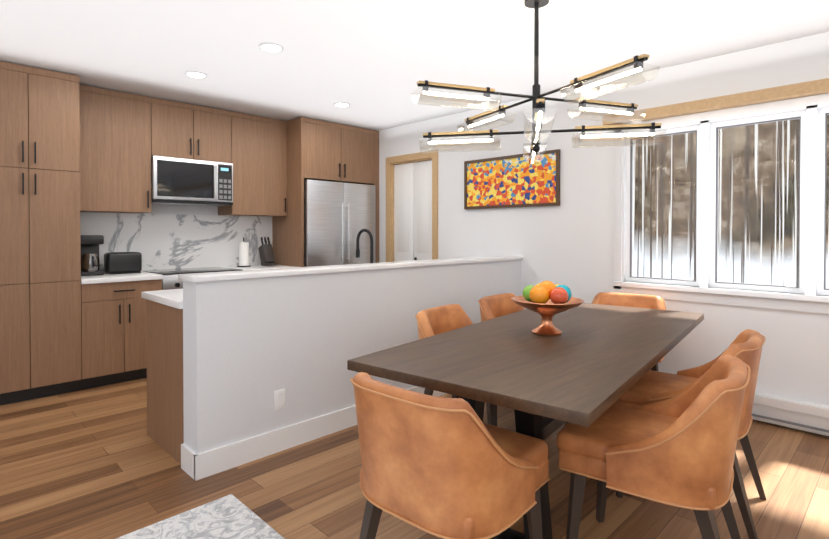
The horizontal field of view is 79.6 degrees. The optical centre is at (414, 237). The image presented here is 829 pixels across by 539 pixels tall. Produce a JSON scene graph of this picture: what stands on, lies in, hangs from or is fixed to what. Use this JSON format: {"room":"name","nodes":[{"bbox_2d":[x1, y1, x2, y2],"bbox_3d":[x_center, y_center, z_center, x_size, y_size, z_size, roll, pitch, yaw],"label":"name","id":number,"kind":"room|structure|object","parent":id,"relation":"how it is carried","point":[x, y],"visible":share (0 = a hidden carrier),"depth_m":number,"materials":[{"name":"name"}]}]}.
{"room":"kitchen","nodes":[
{"label":"kitchen","id":0,"kind":"room"},
{"bbox_2d":[140,204,217,214],"bbox_3d":[-3.545,-0.028,4.147,7.230,2.550,0.200,-1,1,-45],"label":"wall","id":1,"kind":"structure","parent":0,"point":[155,208],"depth_m":5.15,"materials":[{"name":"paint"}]},
{"bbox_2d":[84,85,151,216],"bbox_3d":[-2.776,-0.761,4.515,0.610,1.068,0.348,-1,1,-45],"label":"upper cabinet","id":2,"kind":"object","parent":1,"relation":"attached to","point":[117,124],"depth_m":4.41,"materials":[{"name":"brown wood"}]},
{"bbox_2d":[152,97,231,162],"bbox_3d":[-2.287,-1.032,4.999,0.770,0.538,0.348,-1,1,-45],"label":"upper cabinet","id":3,"kind":"object","parent":1,"relation":"attached to","point":[179,129],"depth_m":4.85,"materials":[{"name":"brown wood"}]},
{"bbox_2d":[151,156,232,206],"bbox_3d":[-2.253,-0.542,4.970,0.760,0.430,0.420,-1,1,-45],"label":"over-the-range microwave","id":4,"kind":"object","parent":3,"relation":"attached to","point":[182,181],"visible":1,"depth_m":4.82,"materials":[{"name":"silver metal"}]},
{"bbox_2d":[216,111,287,216],"bbox_3d":[-1.786,-0.772,5.501,0.645,1.068,0.348,-1,1,-45],"label":"upper cabinet","id":5,"kind":"object","parent":1,"relation":"attached to","point":[259,144],"depth_m":5.37,"materials":[{"name":"brown wood"}]},
{"bbox_2d":[288,117,375,184],"bbox_3d":[-1.078,-0.983,5.996,1.000,0.658,0.643,-1,1,-45],"label":"upper cabinet","id":6,"kind":"object","parent":1,"relation":"attached to","point":[319,150],"depth_m":5.66,"materials":[{"name":"brown wood"}]},
{"bbox_2d":[216,265,299,270],"bbox_3d":[-1.684,0.343,5.411,0.645,0.040,0.638,-1,1,-45],"label":"countertop","id":7,"kind":"structure","parent":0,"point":[253,267],"depth_m":5.34,"materials":[{"name":"white stone"}]},
{"bbox_2d":[237,237,250,266],"bbox_3d":[-1.856,0.162,5.408,0.150,0.320,0.150,-1,1,-45],"label":"paper towel","id":8,"kind":"object","parent":7,"relation":"on","point":[243,254],"visible":1,"depth_m":5.36,"materials":[{"name":"white paper"}]},
{"bbox_2d":[258,237,274,265],"bbox_3d":[-1.671,0.158,5.619,0.110,0.320,0.187,-1,1,-45],"label":"knife block","id":9,"kind":"object","parent":7,"relation":"on","point":[266,254],"visible":1,"depth_m":5.58,"materials":[{"name":"grey"}]},
{"bbox_2d":[0,378,828,538],"bbox_3d":[-0.385,1.319,2.144,8.860,0.100,7.520,-1,1,-45],"label":"floor","id":10,"kind":"structure","parent":0,"point":[95,463],"depth_m":2.53,"materials":[{"name":"brown wood"}]},
{"bbox_2d":[0,61,83,404],"bbox_3d":[-3.131,-0.020,3.979,0.660,2.538,0.618,-1,1,-45],"label":"tall cabinet","id":11,"kind":"object","parent":10,"relation":"on","point":[75,159],"depth_m":3.81,"materials":[{"name":"brown wood"}]},
{"bbox_2d":[84,281,161,388],"bbox_3d":[-2.681,0.809,4.437,0.610,0.870,0.618,-1,1,-45],"label":"base cabinet","id":12,"kind":"object","parent":10,"relation":"on","point":[115,334],"depth_m":4.18,"materials":[{"name":"brown wood"}]},
{"bbox_2d":[80,269,162,284],"bbox_3d":[-2.674,0.354,4.424,0.610,0.040,0.638,-1,1,-45],"label":"countertop","id":13,"kind":"structure","parent":12,"relation":"on","point":[105,279],"depth_m":4.25,"materials":[{"name":"white stone"}]},
{"bbox_2d":[80,235,103,275],"bbox_3d":[-2.860,0.158,4.376,0.180,0.350,0.255,-1,1,-45],"label":"coffee maker","id":14,"kind":"object","parent":13,"relation":"on","point":[90,262],"visible":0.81,"depth_m":4.31,"materials":[{"name":"black plastic"}]},
{"bbox_2d":[104,252,142,273],"bbox_3d":[-2.678,0.234,4.590,0.300,0.192,0.170,-1,1,-45],"label":"toaster","id":15,"kind":"object","parent":13,"relation":"on","point":[121,262],"visible":1,"depth_m":4.51,"materials":[{"name":"black metal"}]},
{"bbox_2d":[146,301,183,463],"bbox_3d":[-1.123,0.821,3.310,1.026,0.870,0.618,-1,1,-45],"label":"base cabinet","id":16,"kind":"object","parent":10,"relation":"on","point":[164,331],"depth_m":2.92,"materials":[{"name":"brown wood"}]},
{"bbox_2d":[141,289,182,308],"bbox_3d":[-0.428,0.358,4.018,3.058,0.040,0.648,-1,1,-45],"label":"countertop","id":17,"kind":"structure","parent":16,"relation":"on","point":[173,298],"depth_m":2.98,"materials":[{"name":"white stone"}]},
{"bbox_2d":[356,229,372,262],"bbox_3d":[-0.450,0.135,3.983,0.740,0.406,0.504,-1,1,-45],"label":"sink faucet","id":18,"kind":"object","parent":17,"relation":"on","point":[371,243],"visible":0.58,"depth_m":3.82,"materials":[{"name":"black metal"}]},
{"bbox_2d":[142,267,242,289],"bbox_3d":[-2.170,0.771,4.901,0.760,0.895,0.646,-1,1,-45],"label":"range","id":19,"kind":"object","parent":10,"relation":"on","point":[170,280],"visible":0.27,"depth_m":4.62,"materials":[{"name":"silver metal"}]},
{"bbox_2d":[115,494,284,538],"bbox_3d":[-1.179,1.277,0.823,2.670,0.012,1.870,-1,1,-45],"label":"rug","id":20,"kind":"object","parent":10,"relation":"on","point":[230,516],"visible":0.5,"depth_m":2.17,"materials":[{"name":"grey fabric"}]},
{"bbox_2d":[304,179,374,266],"bbox_3d":[-1.026,0.287,5.958,0.970,1.840,0.696,-1,1,-45],"label":"refrigerator","id":21,"kind":"object","parent":10,"relation":"on","point":[338,216],"visible":0.42,"depth_m":5.68,"materials":[{"name":"grey metal"}]},
{"bbox_2d":[178,255,522,453],"bbox_3d":[-0.132,0.722,3.726,3.060,1.060,0.225,-1,1,-45],"label":"wall","id":22,"kind":"structure","parent":10,"relation":"on","point":[253,340],"depth_m":3.02,"materials":[{"name":"paint"}]},
{"bbox_2d":[274,389,284,410],"bbox_3d":[-0.794,0.958,2.933,0.070,0.115,0.008,-1,1,-45],"label":"electrical outlet plate","id":23,"kind":"object","parent":22,"relation":"attached to","point":[279,399],"visible":1,"depth_m":2.93,"materials":[{"name":"white plastic"}]},
{"bbox_2d":[189,386,446,480],"bbox_3d":[-0.060,1.187,3.662,3.055,0.130,0.015,-1,1,-45],"label":"baseboard","id":24,"kind":"structure","parent":22,"relation":"attached to","point":[194,466],"depth_m":2.88,"materials":[{"name":"white wood"}]},
{"bbox_2d":[351,372,549,538],"bbox_3d":[0.126,0.868,1.732,0.566,0.818,0.609,1,1,41],"label":"head chair","id":25,"kind":"object","parent":10,"relation":"on","point":[448,468],"visible":1,"depth_m":1.48,"materials":[{"name":"brown leather"}]},
{"bbox_2d":[415,304,496,425],"bbox_3d":[0.349,0.854,2.985,0.609,0.818,0.566,0,1,36],"label":"chair","id":26,"kind":"object","parent":10,"relation":"on","point":[438,320],"visible":0.29,"depth_m":3.09,"materials":[{"name":"brown leather"}]},
{"bbox_2d":[478,293,524,321],"bbox_3d":[0.801,0.847,3.573,0.609,0.818,0.566,1,1,40],"label":"chair","id":27,"kind":"object","parent":10,"relation":"on","point":[495,306],"visible":0.29,"depth_m":3.72,"materials":[{"name":"brown leather"}]},
{"bbox_2d":[347,303,703,538],"bbox_3d":[0.804,0.883,2.660,1.000,0.760,2.260,0,1,38],"label":"dining table","id":28,"kind":"object","parent":10,"relation":"on","point":[590,365],"visible":0.62,"depth_m":2.06,"materials":[{"name":"brown wood"}]},
{"bbox_2d":[511,281,583,335],"bbox_3d":[0.696,0.365,2.612,0.370,0.275,0.370,-1,1,-45],"label":"fruit bowl","id":29,"kind":"object","parent":28,"relation":"on","point":[547,301],"visible":1,"depth_m":2.54,"materials":[{"name":"orange metal"}]},
{"bbox_2d":[591,292,665,370],"bbox_3d":[1.506,0.847,3.621,0.566,0.818,0.609,0,1,35],"label":"head chair","id":30,"kind":"object","parent":10,"relation":"on","point":[632,300],"visible":0.15,"depth_m":3.80,"materials":[{"name":"brown leather"}]},
{"bbox_2d":[556,355,750,538],"bbox_3d":[0.911,0.866,1.898,0.609,0.818,0.566,0,1,36],"label":"chair","id":31,"kind":"object","parent":10,"relation":"on","point":[679,450],"visible":0.98,"depth_m":1.66,"materials":[{"name":"brown leather"}]},
{"bbox_2d":[613,329,765,538],"bbox_3d":[1.333,0.860,2.429,0.609,0.818,0.566,1,1,40],"label":"chair","id":32,"kind":"object","parent":10,"relation":"on","point":[652,386],"visible":0.4,"depth_m":2.31,"materials":[{"name":"brown leather"}]},
{"bbox_2d":[0,0,828,130],"bbox_3d":[-0.385,-1.331,2.115,8.860,0.100,7.520,-1,1,-45],"label":"ceiling","id":33,"kind":"structure","parent":0,"point":[372,63],"depth_m":3.32,"materials":[{"name":"white paint"}]},
{"bbox_2d":[185,71,206,77],"bbox_3d":[-1.746,-1.297,3.978,0.164,0.008,0.164,-1,1,-45],"label":"recessed light","id":34,"kind":"object","parent":33,"relation":"in","point":[194,74],"visible":0.98,"depth_m":3.96,"materials":[{"name":"grey"}]},
{"bbox_2d":[259,43,283,51],"bbox_3d":[-0.976,-1.290,3.389,0.164,0.008,0.164,-1,1,-45],"label":"recessed light","id":35,"kind":"object","parent":33,"relation":"in","point":[270,47],"visible":1,"depth_m":3.37,"materials":[{"name":"grey"}]},
{"bbox_2d":[333,102,349,106],"bbox_3d":[-0.719,-1.307,4.916,0.164,0.008,0.164,-1,1,-45],"label":"recessed light","id":36,"kind":"object","parent":33,"relation":"in","point":[340,104],"visible":0.96,"depth_m":4.89,"materials":[{"name":"grey"}]},
{"bbox_2d":[411,0,666,164],"bbox_3d":[0.656,-0.872,2.677,1.308,0.830,1.357,-1,1,-45],"label":"chandelier","id":37,"kind":"object","parent":33,"relation":"hanging from","point":[536,98],"visible":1,"depth_m":2.61,"materials":[{"name":"glass"}]},
{"bbox_2d":[379,32,828,435],"bbox_3d":[1.691,-0.029,4.197,0.200,2.550,7.520,-1,1,-45],"label":"wall","id":38,"kind":"structure","parent":0,"point":[568,240],"depth_m":4.20,"materials":[{"name":"paint"}]},
{"bbox_2d":[386,150,437,261],"bbox_3d":[0.026,0.131,5.857,0.220,2.195,0.850,-1,1,-45],"label":"door frame","id":39,"kind":"structure","parent":38,"relation":"attached to","point":[391,162],"depth_m":5.87,"materials":[{"name":"brown wood"}]},
{"bbox_2d":[394,160,431,261],"bbox_3d":[-0.012,0.172,5.820,0.066,2.088,0.660,-1,1,-45],"label":"bifold door","id":40,"kind":"structure","parent":38,"relation":"in","point":[412,211],"depth_m":5.82,"materials":[{"name":"white wood"}]},
{"bbox_2d":[464,149,559,208],"bbox_3d":[0.910,-0.535,4.811,0.030,0.500,1.080,-1,1,-45],"label":"framed art","id":41,"kind":"object","parent":38,"relation":"attached to","point":[514,181],"visible":0.94,"depth_m":4.77,"materials":[{"name":"multicoloured"}]},
{"bbox_2d":[603,78,828,124],"bbox_3d":[2.904,-0.938,2.756,0.099,0.070,3.780,-1,1,-45],"label":"window valance","id":42,"kind":"object","parent":38,"relation":"attached to","point":[804,89],"visible":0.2,"depth_m":3.42,"materials":[{"name":"brown wood"}]},
{"bbox_2d":[612,93,828,313],"bbox_3d":[2.993,-0.206,2.810,0.170,1.385,3.720,-1,1,-45],"label":"window frames","id":43,"kind":"structure","parent":38,"relation":"in","point":[810,113],"depth_m":3.57,"materials":[{"name":"white"}]},
{"bbox_2d":[751,391,828,435],"bbox_3d":[3.241,1.155,2.459,0.074,0.180,2.850,-1,1,-45],"label":"baseboard heater","id":44,"kind":"object","parent":38,"relation":"attached to","point":[808,416],"depth_m":3.22,"materials":[{"name":"white metal"}]},
{"label":"outside","id":45,"kind":"structure","parent":0,"visible":0},
{"bbox_2d":[634,115,828,288],"bbox_3d":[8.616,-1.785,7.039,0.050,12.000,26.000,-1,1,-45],"label":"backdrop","id":46,"kind":"structure","parent":45,"point":[767,223],"depth_m":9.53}
]}

